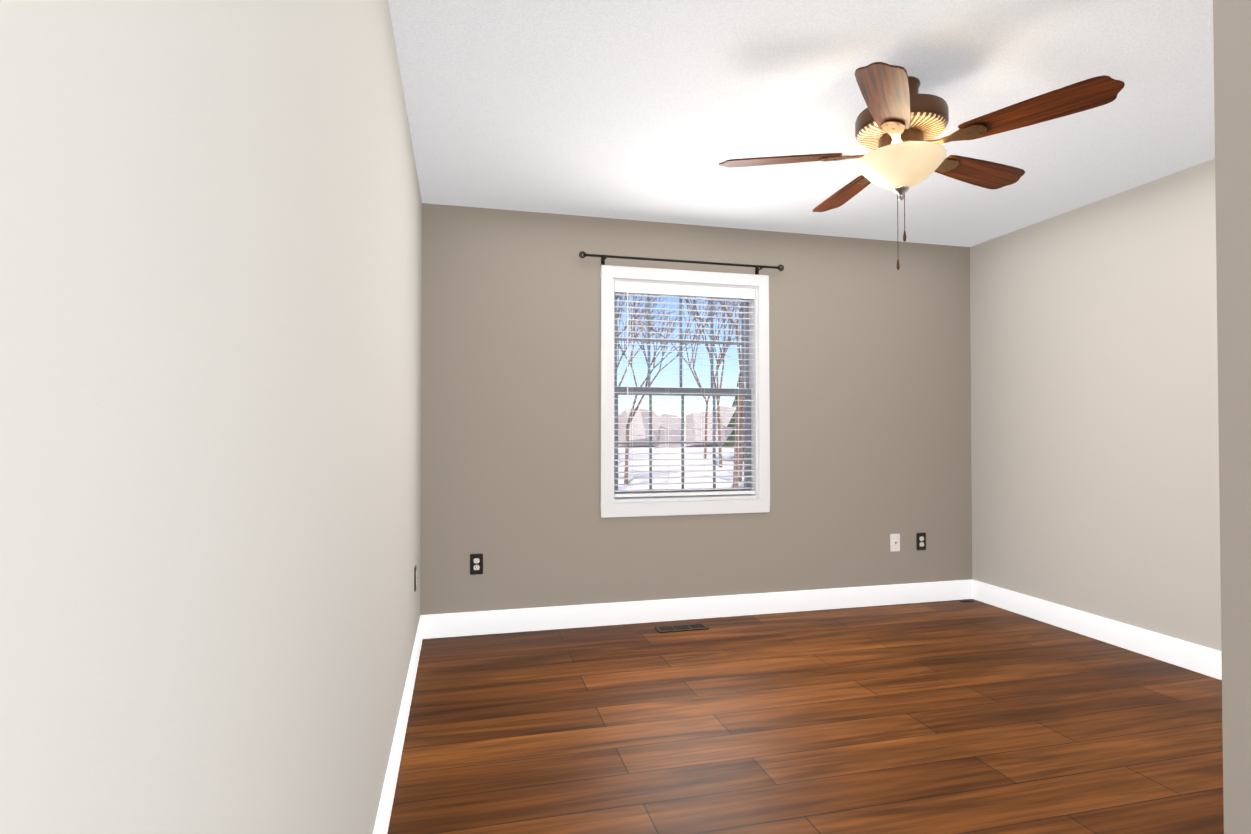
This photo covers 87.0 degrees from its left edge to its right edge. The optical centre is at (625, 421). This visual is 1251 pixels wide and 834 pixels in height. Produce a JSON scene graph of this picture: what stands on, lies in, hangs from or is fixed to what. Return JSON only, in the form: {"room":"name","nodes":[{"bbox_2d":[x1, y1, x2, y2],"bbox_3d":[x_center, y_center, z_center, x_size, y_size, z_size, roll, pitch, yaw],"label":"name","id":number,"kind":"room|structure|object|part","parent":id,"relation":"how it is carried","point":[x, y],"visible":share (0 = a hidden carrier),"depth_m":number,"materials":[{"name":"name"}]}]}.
{"room":"empty bedroom","nodes":[
{"label":"empty bedroom","id":0,"kind":"room"},
{"bbox_2d":[0,0,421,833],"bbox_3d":[-0.677,-0.043,1.519,0.150,2.440,4.747,0,-1,-14],"label":"wall","id":1,"kind":"structure","parent":0,"point":[210,372],"depth_m":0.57,"materials":[{"name":"grey paint"}]},
{"bbox_2d":[373,615,422,833],"bbox_3d":[-0.597,1.111,1.522,0.015,0.132,4.447,0,-1,-14],"label":"baseboard","id":2,"kind":"structure","parent":1,"relation":"attached to","point":[381,825],"depth_m":2.23,"materials":[{"name":"white wood"}]},
{"bbox_2d":[414,565,416,591],"bbox_3d":[-1.028,0.767,3.230,0.008,0.117,0.072,0,-1,-14],"label":"outlet","id":3,"kind":"object","parent":1,"relation":"attached to","point":[415,576],"visible":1,"depth_m":3.20,"materials":[{"name":"black plastic"}]},
{"bbox_2d":[420,203,971,614],"bbox_3d":[0.610,-0.004,4.211,3.656,2.440,0.150,0,-1,-14],"label":"wall","id":4,"kind":"structure","parent":0,"point":[511,399],"depth_m":4.06,"materials":[{"name":"brown paint"}]},
{"bbox_2d":[470,553,482,574],"bbox_3d":[-0.847,0.809,3.752,0.072,0.117,0.008,0,-1,-14],"label":"electrical outlet","id":5,"kind":"object","parent":4,"relation":"attached to","point":[476,563],"visible":1,"depth_m":3.75,"materials":[{"name":"black plastic"}]},
{"bbox_2d":[579,251,783,274],"bbox_3d":[0.359,-0.965,4.046,1.316,0.066,0.074,0,-1,-14],"label":"curtain rod","id":6,"kind":"object","parent":4,"relation":"attached to","point":[604,257],"visible":1,"depth_m":4.00,"materials":[{"name":"black metal"}]},
{"bbox_2d":[600,265,769,517],"bbox_3d":[0.365,-0.181,4.143,1.097,1.508,0.168,0,-1,-14],"label":"window","id":7,"kind":"structure","parent":4,"relation":"in","point":[610,508],"depth_m":4.14,"materials":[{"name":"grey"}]},
{"bbox_3d":[0.352,-0.510,4.198,0.923,0.680,0.030,0,-1,-14],"label":"window sash","id":8,"kind":"part","parent":7,"relation":"part of","materials":[{"name":"clear glass"}]},
{"bbox_3d":[0.361,0.129,4.156,0.923,0.680,0.030,0,-1,-14],"label":"window sash","id":9,"kind":"part","parent":7,"relation":"part of","materials":[{"name":"clear glass"}]},
{"bbox_2d":[614,281,754,496],"bbox_3d":[0.374,-0.197,4.106,0.917,1.306,0.071,0,-1,-14],"label":"window blinds","id":10,"kind":"object","parent":7,"relation":"attached to","point":[627,287],"visible":0.92,"depth_m":4.09,"materials":[{"name":"white plastic"}]},
{"bbox_2d":[423,580,971,638],"bbox_3d":[0.630,1.149,4.114,3.626,0.132,0.015,0,-1,-14],"label":"baseboard","id":11,"kind":"structure","parent":4,"relation":"attached to","point":[514,620],"depth_m":4.04,"materials":[{"name":"white wood"}]},
{"bbox_2d":[890,534,899,551],"bbox_3d":[1.807,0.809,4.415,0.072,0.117,0.013,0,-1,-14],"label":"outlet","id":12,"kind":"object","parent":4,"relation":"attached to","point":[894,542],"visible":1,"depth_m":4.41,"materials":[{"name":"white plastic"}]},
{"bbox_2d":[916,533,925,549],"bbox_3d":[2.005,0.810,4.467,0.072,0.117,0.008,0,-1,-14],"label":"electrical outlet","id":13,"kind":"object","parent":4,"relation":"attached to","point":[921,541],"visible":1,"depth_m":4.46,"materials":[{"name":"black plastic"}]},
{"bbox_2d":[388,0,1214,246],"bbox_3d":[1.169,-1.316,2.000,3.956,0.120,4.747,0,-1,-14],"label":"ceiling","id":14,"kind":"structure","parent":0,"point":[652,110],"depth_m":2.58,"materials":[{"name":"paint"}]},
{"bbox_2d":[719,62,1124,269],"bbox_3d":[1.032,-0.905,2.492,1.270,0.688,1.250,0,-1,-14],"label":"ceiling fan","id":15,"kind":"object","parent":14,"relation":"hanging from","point":[901,123],"visible":1,"depth_m":2.32,"materials":[{"name":"brown wood"}]},
{"bbox_3d":[1.022,-0.920,2.447,0.306,0.115,0.306,0,-1,-14],"label":"lamp shade","id":16,"kind":"part","parent":15,"relation":"part of","materials":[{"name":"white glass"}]},
{"bbox_2d":[387,599,1223,833],"bbox_3d":[1.169,1.243,1.963,3.956,0.120,4.747,0,-1,-14],"label":"floor","id":17,"kind":"structure","parent":0,"point":[955,717],"depth_m":2.54,"materials":[{"name":"brown wood"}]},
{"bbox_2d":[655,623,708,632],"bbox_3d":[0.330,1.208,3.865,0.300,0.007,0.105,0,-1,-14],"label":"floor vent","id":18,"kind":"object","parent":17,"relation":"in","point":[679,628],"visible":0.98,"depth_m":3.85,"materials":[{"name":"brown metal"}]},
{"bbox_2d":[960,599,973,601],"bbox_3d":[2.321,1.217,4.488,0.085,0.007,0.050,0,-1,-14],"label":"floor vent","id":19,"kind":"object","parent":17,"relation":"in","point":[966,600],"visible":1,"depth_m":4.48,"materials":[{"name":"brown metal"}]},
{"bbox_2d":[970,159,1220,650],"bbox_3d":[3.014,-0.030,2.444,0.150,2.440,4.747,0,-1,-14],"label":"wall","id":20,"kind":"structure","parent":0,"point":[1094,420],"depth_m":3.62,"materials":[{"name":"grey paint"}]},
{"bbox_2d":[971,579,1221,679],"bbox_3d":[2.758,1.134,3.110,0.015,0.132,2.997,0,-1,-14],"label":"baseboard","id":21,"kind":"structure","parent":20,"relation":"attached to","point":[1204,660],"depth_m":3.59,"materials":[{"name":"white wood"}]},
{"bbox_2d":[1213,0,1250,833],"bbox_3d":[2.258,-0.055,0.710,2.161,2.440,1.450,0,-1,-14],"label":"wall","id":22,"kind":"structure","parent":0,"point":[1232,61],"depth_m":1.12,"materials":[{"name":"brown paint"}]},
{"label":"outside","id":23,"kind":"structure","parent":0,"visible":0},
{"bbox_2d":[618,436,743,489],"bbox_3d":[-37.185,4.004,147.481,300.000,0.200,295.653,0,-1,-14],"label":"snow","id":24,"kind":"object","parent":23,"point":[678,468],"depth_m":31.28,"materials":[{"name":"white"}]},
{"bbox_2d":[617,293,743,487],"bbox_3d":[-0.135,-4.342,31.032,33.092,13.107,37.969,0,-1,-14],"label":"trees","id":25,"kind":"object","parent":24,"relation":"on","point":[739,479],"depth_m":29.88,"materials":[{"name":"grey plant"}]},
{"bbox_2d":[618,373,743,460],"bbox_3d":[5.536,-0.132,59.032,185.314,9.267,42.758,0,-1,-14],"label":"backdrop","id":26,"kind":"structure","parent":23,"point":[690,432],"depth_m":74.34,"materials":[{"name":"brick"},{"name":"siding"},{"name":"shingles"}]}
]}

